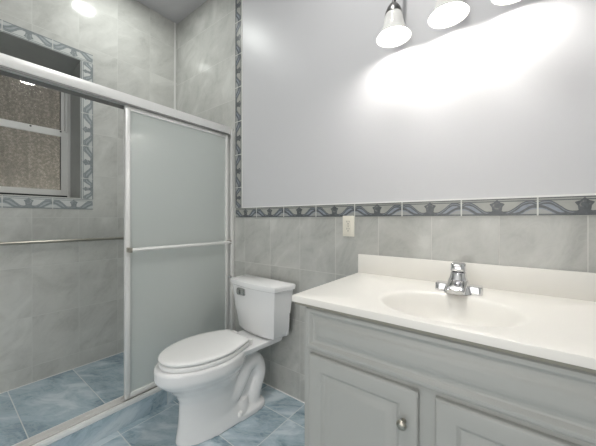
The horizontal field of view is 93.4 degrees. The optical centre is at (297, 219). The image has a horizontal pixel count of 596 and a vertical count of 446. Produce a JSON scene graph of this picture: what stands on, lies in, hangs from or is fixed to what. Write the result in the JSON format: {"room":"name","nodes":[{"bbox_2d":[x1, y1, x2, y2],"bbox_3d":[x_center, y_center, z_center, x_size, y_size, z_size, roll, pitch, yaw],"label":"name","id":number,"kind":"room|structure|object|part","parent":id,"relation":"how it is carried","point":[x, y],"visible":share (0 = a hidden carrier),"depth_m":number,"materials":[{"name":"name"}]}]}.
{"room":"bathroom","nodes":[
{"label":"bathroom","id":0,"kind":"room"},
{"bbox_2d":[0,352,123,445],"bbox_3d":[-1.621,1.139,1.398,0.715,0.142,2.547,0,0,37],"label":"floor","id":1,"kind":"structure","parent":0,"point":[29,410],"depth_m":1.68,"materials":[{"name":"blue tile"}]},
{"bbox_2d":[0,0,176,392],"bbox_3d":[-2.024,-0.347,1.707,0.300,2.955,2.787,0,0,37],"label":"wall","id":2,"kind":"structure","parent":0,"point":[62,303],"depth_m":2.06,"materials":[{"name":"grey tile"}]},
{"bbox_2d":[0,31,80,197],"bbox_3d":[-2.007,-0.655,1.733,0.306,1.000,1.010,0,0,37],"label":"window recess","id":3,"kind":"object","parent":2,"relation":"in","point":[10,45],"depth_m":2.04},
{"bbox_2d":[0,75,69,197],"bbox_3d":[-2.094,-0.655,1.800,0.075,1.000,1.010,0,0,37],"label":"window","id":4,"kind":"structure","parent":3,"relation":"in","point":[34,119],"depth_m":2.03,"materials":[{"name":"glass"}]},
{"bbox_3d":[-2.106,-0.885,1.814,0.004,0.428,0.902,0,0,37],"label":"pane","id":5,"kind":"part","parent":4,"relation":"part of","materials":[{"name":"clear glass"}]},
{"bbox_3d":[-2.083,-0.426,1.797,0.004,0.415,0.890,0,0,37],"label":"pane","id":6,"kind":"part","parent":4,"relation":"part of","materials":[{"name":"clear glass"}]},
{"bbox_3d":[-2.083,-0.429,1.797,0.028,0.497,0.978,0,0,37],"label":"sash","id":7,"kind":"part","parent":4,"relation":"part of","materials":[{"name":"white metal"}]},
{"bbox_3d":[-2.106,-0.890,1.814,0.026,0.490,0.978,0,0,37],"label":"sash","id":8,"kind":"part","parent":4,"relation":"part of","materials":[{"name":"white metal"}]},
{"bbox_3d":[-2.094,-0.655,1.800,0.075,1.000,1.010,0,0,37],"label":"frame","id":9,"kind":"part","parent":4,"relation":"part of","materials":[{"name":"white metal"}]},
{"bbox_2d":[0,19,92,209],"bbox_3d":[-1.883,-0.649,1.642,0.004,1.152,1.155,0,0,37],"label":"trim","id":10,"kind":"structure","parent":2,"relation":"attached to","point":[86,201],"depth_m":2.02,"materials":[{"name":"tile"}]},
{"bbox_2d":[0,237,123,245],"bbox_3d":[-1.716,0.147,1.806,0.069,0.048,1.368,0,0,37],"label":"towel bar","id":11,"kind":"object","parent":2,"relation":"attached to","point":[109,238],"visible":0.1,"depth_m":1.89,"materials":[{"name":"silver metal"}]},
{"bbox_2d":[174,22,175,109],"bbox_3d":[-1.142,-0.379,2.608,0.004,2.893,0.016,0,0,37],"label":"trim","id":12,"kind":"structure","parent":2,"relation":"attached to","point":[174,22],"depth_m":2.61,"materials":[{"name":"white"}]},
{"bbox_2d":[136,0,206,23],"bbox_3d":[-0.538,-1.875,0.568,3.685,0.100,2.787,0,0,37],"label":"ceiling","id":13,"kind":"structure","parent":0,"point":[175,11],"depth_m":2.42,"materials":[{"name":"grey paint"}]},
{"bbox_2d":[89,383,304,445],"bbox_3d":[-0.258,1.170,0.353,2.740,0.080,2.547,0,0,37],"label":"floor","id":14,"kind":"structure","parent":0,"point":[281,420],"depth_m":1.51,"materials":[{"name":"blue tile"}]},
{"bbox_2d":[47,390,176,445],"bbox_3d":[-1.300,1.080,1.152,0.105,0.100,2.547,0,0,37],"label":"kerb","id":15,"kind":"object","parent":14,"relation":"on","point":[86,436],"depth_m":1.50,"materials":[{"name":"blue tile"}]},
{"bbox_2d":[153,274,295,445],"bbox_3d":[-0.417,0.763,1.588,0.460,0.749,0.728,0,0,40],"label":"toilet","id":16,"kind":"object","parent":14,"relation":"on","point":[216,378],"visible":1,"depth_m":1.52,"materials":[{"name":"white ceramic"}]},
{"bbox_3d":[-0.507,0.711,1.513,0.334,0.023,0.455,0,0,40],"label":"seat","id":17,"kind":"part","parent":16,"relation":"part of","materials":[{"name":"white plastic"}]},
{"bbox_3d":[-0.507,0.685,1.513,0.336,0.020,0.457,0,0,40],"label":"lid","id":18,"kind":"part","parent":16,"relation":"part of","materials":[{"name":"white plastic"}]},
{"bbox_3d":[-0.433,0.930,1.598,0.353,0.414,0.722,0,0,40],"label":"bowl","id":19,"kind":"part","parent":16,"relation":"part of","materials":[{"name":"white ceramic"}]},
{"bbox_3d":[-0.356,0.457,1.783,0.072,0.042,0.041,0,0,40],"label":"flush lever","id":20,"kind":"part","parent":16,"relation":"part of","materials":[{"name":"silver metal"}]},
{"bbox_3d":[-0.240,0.570,1.795,0.438,0.303,0.184,0,0,40],"label":"tank","id":21,"kind":"part","parent":16,"relation":"part of","materials":[{"name":"white ceramic"}]},
{"bbox_3d":[-0.247,0.406,1.787,0.460,0.037,0.180,0,0,40],"label":"tank lid","id":22,"kind":"part","parent":16,"relation":"part of","materials":[{"name":"white ceramic"}]},
{"bbox_2d":[305,306,595,445],"bbox_3d":[0.515,0.723,0.988,0.856,0.814,0.590,0,0,37],"label":"vanity cabinet","id":23,"kind":"object","parent":14,"relation":"on","point":[367,383],"visible":0.98,"depth_m":0.79,"materials":[{"name":"grey wood"}]},
{"bbox_3d":[0.193,0.751,0.912,0.376,0.528,0.018,0,0,37],"label":"door","id":24,"kind":"part","parent":23,"relation":"part of","materials":[{"name":"white wood"}]},
{"bbox_3d":[0.297,0.583,0.802,0.029,0.029,0.030,0,0,37],"label":"knob","id":25,"kind":"part","parent":23,"relation":"part of","materials":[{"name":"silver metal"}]},
{"bbox_2d":[292,254,595,373],"bbox_3d":[0.519,0.298,0.994,0.925,0.226,0.576,0,0,37],"label":"countertop","id":26,"kind":"structure","parent":23,"relation":"on","point":[544,315],"depth_m":0.98,"materials":[{"name":"beige stone"}]},
{"bbox_2d":[435,262,482,295],"bbox_3d":[0.608,0.224,1.073,0.162,0.112,0.121,0,0,37],"label":"faucet","id":27,"kind":"object","parent":26,"relation":"on","point":[458,283],"visible":1,"depth_m":1.06,"materials":[{"name":"silver metal"}]},
{"bbox_3d":[0.594,0.249,1.054,0.072,0.052,0.074,0,0,37],"label":"spout","id":28,"kind":"part","parent":27,"relation":"part of","materials":[{"name":"silver metal"}]},
{"bbox_3d":[0.620,0.185,1.088,0.053,0.034,0.068,0,0,37],"label":"lever handle","id":29,"kind":"part","parent":27,"relation":"part of","materials":[{"name":"silver metal"}]},
{"bbox_3d":[0.625,0.265,1.095,0.162,0.032,0.058,0,0,37],"label":"plate","id":30,"kind":"part","parent":27,"relation":"part of","materials":[{"name":"silver metal"}]},
{"bbox_3d":[0.526,0.751,0.656,0.376,0.528,0.018,0,0,37],"label":"door","id":31,"kind":"part","parent":23,"relation":"part of","materials":[{"name":"white wood"}]},
{"bbox_2d":[177,0,595,401],"bbox_3d":[0.272,-0.347,1.625,3.685,2.955,0.123,0,0,37],"label":"wall","id":32,"kind":"structure","parent":0,"point":[499,101],"depth_m":1.40,"materials":[{"name":"grey tile"}]},
{"bbox_2d":[0,53,233,445],"bbox_3d":[-1.288,0.168,1.143,0.086,1.724,2.547,0,0,37],"label":"shower door frame","id":33,"kind":"object","parent":32,"relation":"attached to","point":[12,67],"visible":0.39,"depth_m":1.47,"materials":[{"name":"white metal"}]},
{"bbox_3d":[-1.293,-0.668,1.147,0.067,0.052,2.547,0,0,37],"label":"header rail","id":34,"kind":"part","parent":33,"relation":"part of","materials":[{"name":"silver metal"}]},
{"bbox_2d":[0,351,304,403],"bbox_3d":[-0.538,1.097,0.568,3.445,0.066,2.547,0,0,37],"label":"trim","id":35,"kind":"structure","parent":32,"relation":"attached to","point":[123,351],"depth_m":1.87,"materials":[{"name":"white tile"}]},
{"bbox_2d":[124,105,231,399],"bbox_3d":[-0.735,0.183,1.836,0.068,1.643,0.710,0,0,37],"label":"shower door","id":36,"kind":"structure","parent":32,"relation":"attached to","point":[176,241],"depth_m":1.77,"materials":[{"name":"white glass"}]},
{"bbox_3d":[-0.751,0.992,1.851,0.023,0.027,0.662,0,0,37],"label":"rail","id":37,"kind":"part","parent":36,"relation":"part of","materials":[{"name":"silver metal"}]},
{"bbox_3d":[-0.751,-0.624,1.851,0.023,0.024,0.662,0,0,37],"label":"rail","id":38,"kind":"part","parent":36,"relation":"part of","materials":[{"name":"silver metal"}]},
{"bbox_2d":[235,0,241,207],"bbox_3d":[-0.442,-0.955,2.096,0.073,1.741,0.004,0,0,37],"label":"trim","id":39,"kind":"structure","parent":32,"relation":"attached to","point":[238,3],"depth_m":2.10,"materials":[{"name":"tile"}]},
{"bbox_2d":[343,216,353,236],"bbox_3d":[0.276,0.037,1.542,0.070,0.114,0.009,0,0,37],"label":"wall outlet","id":40,"kind":"object","parent":32,"relation":"attached to","point":[348,221],"visible":1,"depth_m":1.54,"materials":[{"name":"beige plastic"}]},
{"bbox_2d":[235,195,595,216],"bbox_3d":[0.566,-0.050,1.324,2.612,0.069,0.004,0,0,37],"label":"trim","id":41,"kind":"structure","parent":32,"relation":"attached to","point":[565,205],"depth_m":1.24,"materials":[{"name":"tile"}]},
{"bbox_2d":[242,0,595,207],"bbox_3d":[0.594,-0.954,1.301,2.541,1.742,0.006,0,0,37],"label":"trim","id":42,"kind":"structure","parent":32,"relation":"attached to","point":[589,194],"depth_m":1.42,"materials":[{"name":"white"}]},
{"bbox_2d":[376,0,519,47],"bbox_3d":[0.622,-1.034,1.163,0.596,0.406,0.186,0,0,37],"label":"vanity light","id":43,"kind":"object","parent":32,"relation":"attached to","point":[446,13],"visible":1,"depth_m":1.22,"materials":[{"name":"white glass"}]},
{"bbox_3d":[0.436,-0.888,1.284,0.153,0.115,0.153,0,0,37],"label":"lamp shade","id":44,"kind":"part","parent":43,"relation":"part of","materials":[{"name":"white glass"}]},
{"bbox_3d":[0.436,-0.889,1.284,0.067,0.102,0.067,0,0,37],"label":"bulb","id":45,"kind":"part","parent":43,"relation":"part of","materials":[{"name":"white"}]},
{"bbox_3d":[0.453,-1.066,1.306,0.074,0.256,0.129,0,0,37],"label":"arm","id":46,"kind":"part","parent":43,"relation":"part of","materials":[{"name":"grey metal"}]},
{"bbox_3d":[0.614,-0.889,1.149,0.067,0.102,0.067,0,0,37],"label":"bulb","id":47,"kind":"part","parent":43,"relation":"part of","materials":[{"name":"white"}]},
{"bbox_3d":[0.614,-0.888,1.149,0.153,0.115,0.153,0,0,37],"label":"lamp shade","id":48,"kind":"part","parent":43,"relation":"part of","materials":[{"name":"white glass"}]},
{"bbox_3d":[0.788,-0.888,1.015,0.153,0.115,0.153,0,0,37],"label":"lamp shade","id":49,"kind":"part","parent":43,"relation":"part of","materials":[{"name":"white glass"}]},
{"bbox_2d":[358,254,595,301],"bbox_3d":[0.690,0.234,1.216,0.925,0.098,0.016,0,0,37],"label":"backsplash","id":50,"kind":"structure","parent":32,"relation":"attached to","point":[546,282],"depth_m":1.12,"materials":[{"name":"beige stone"}]}
]}

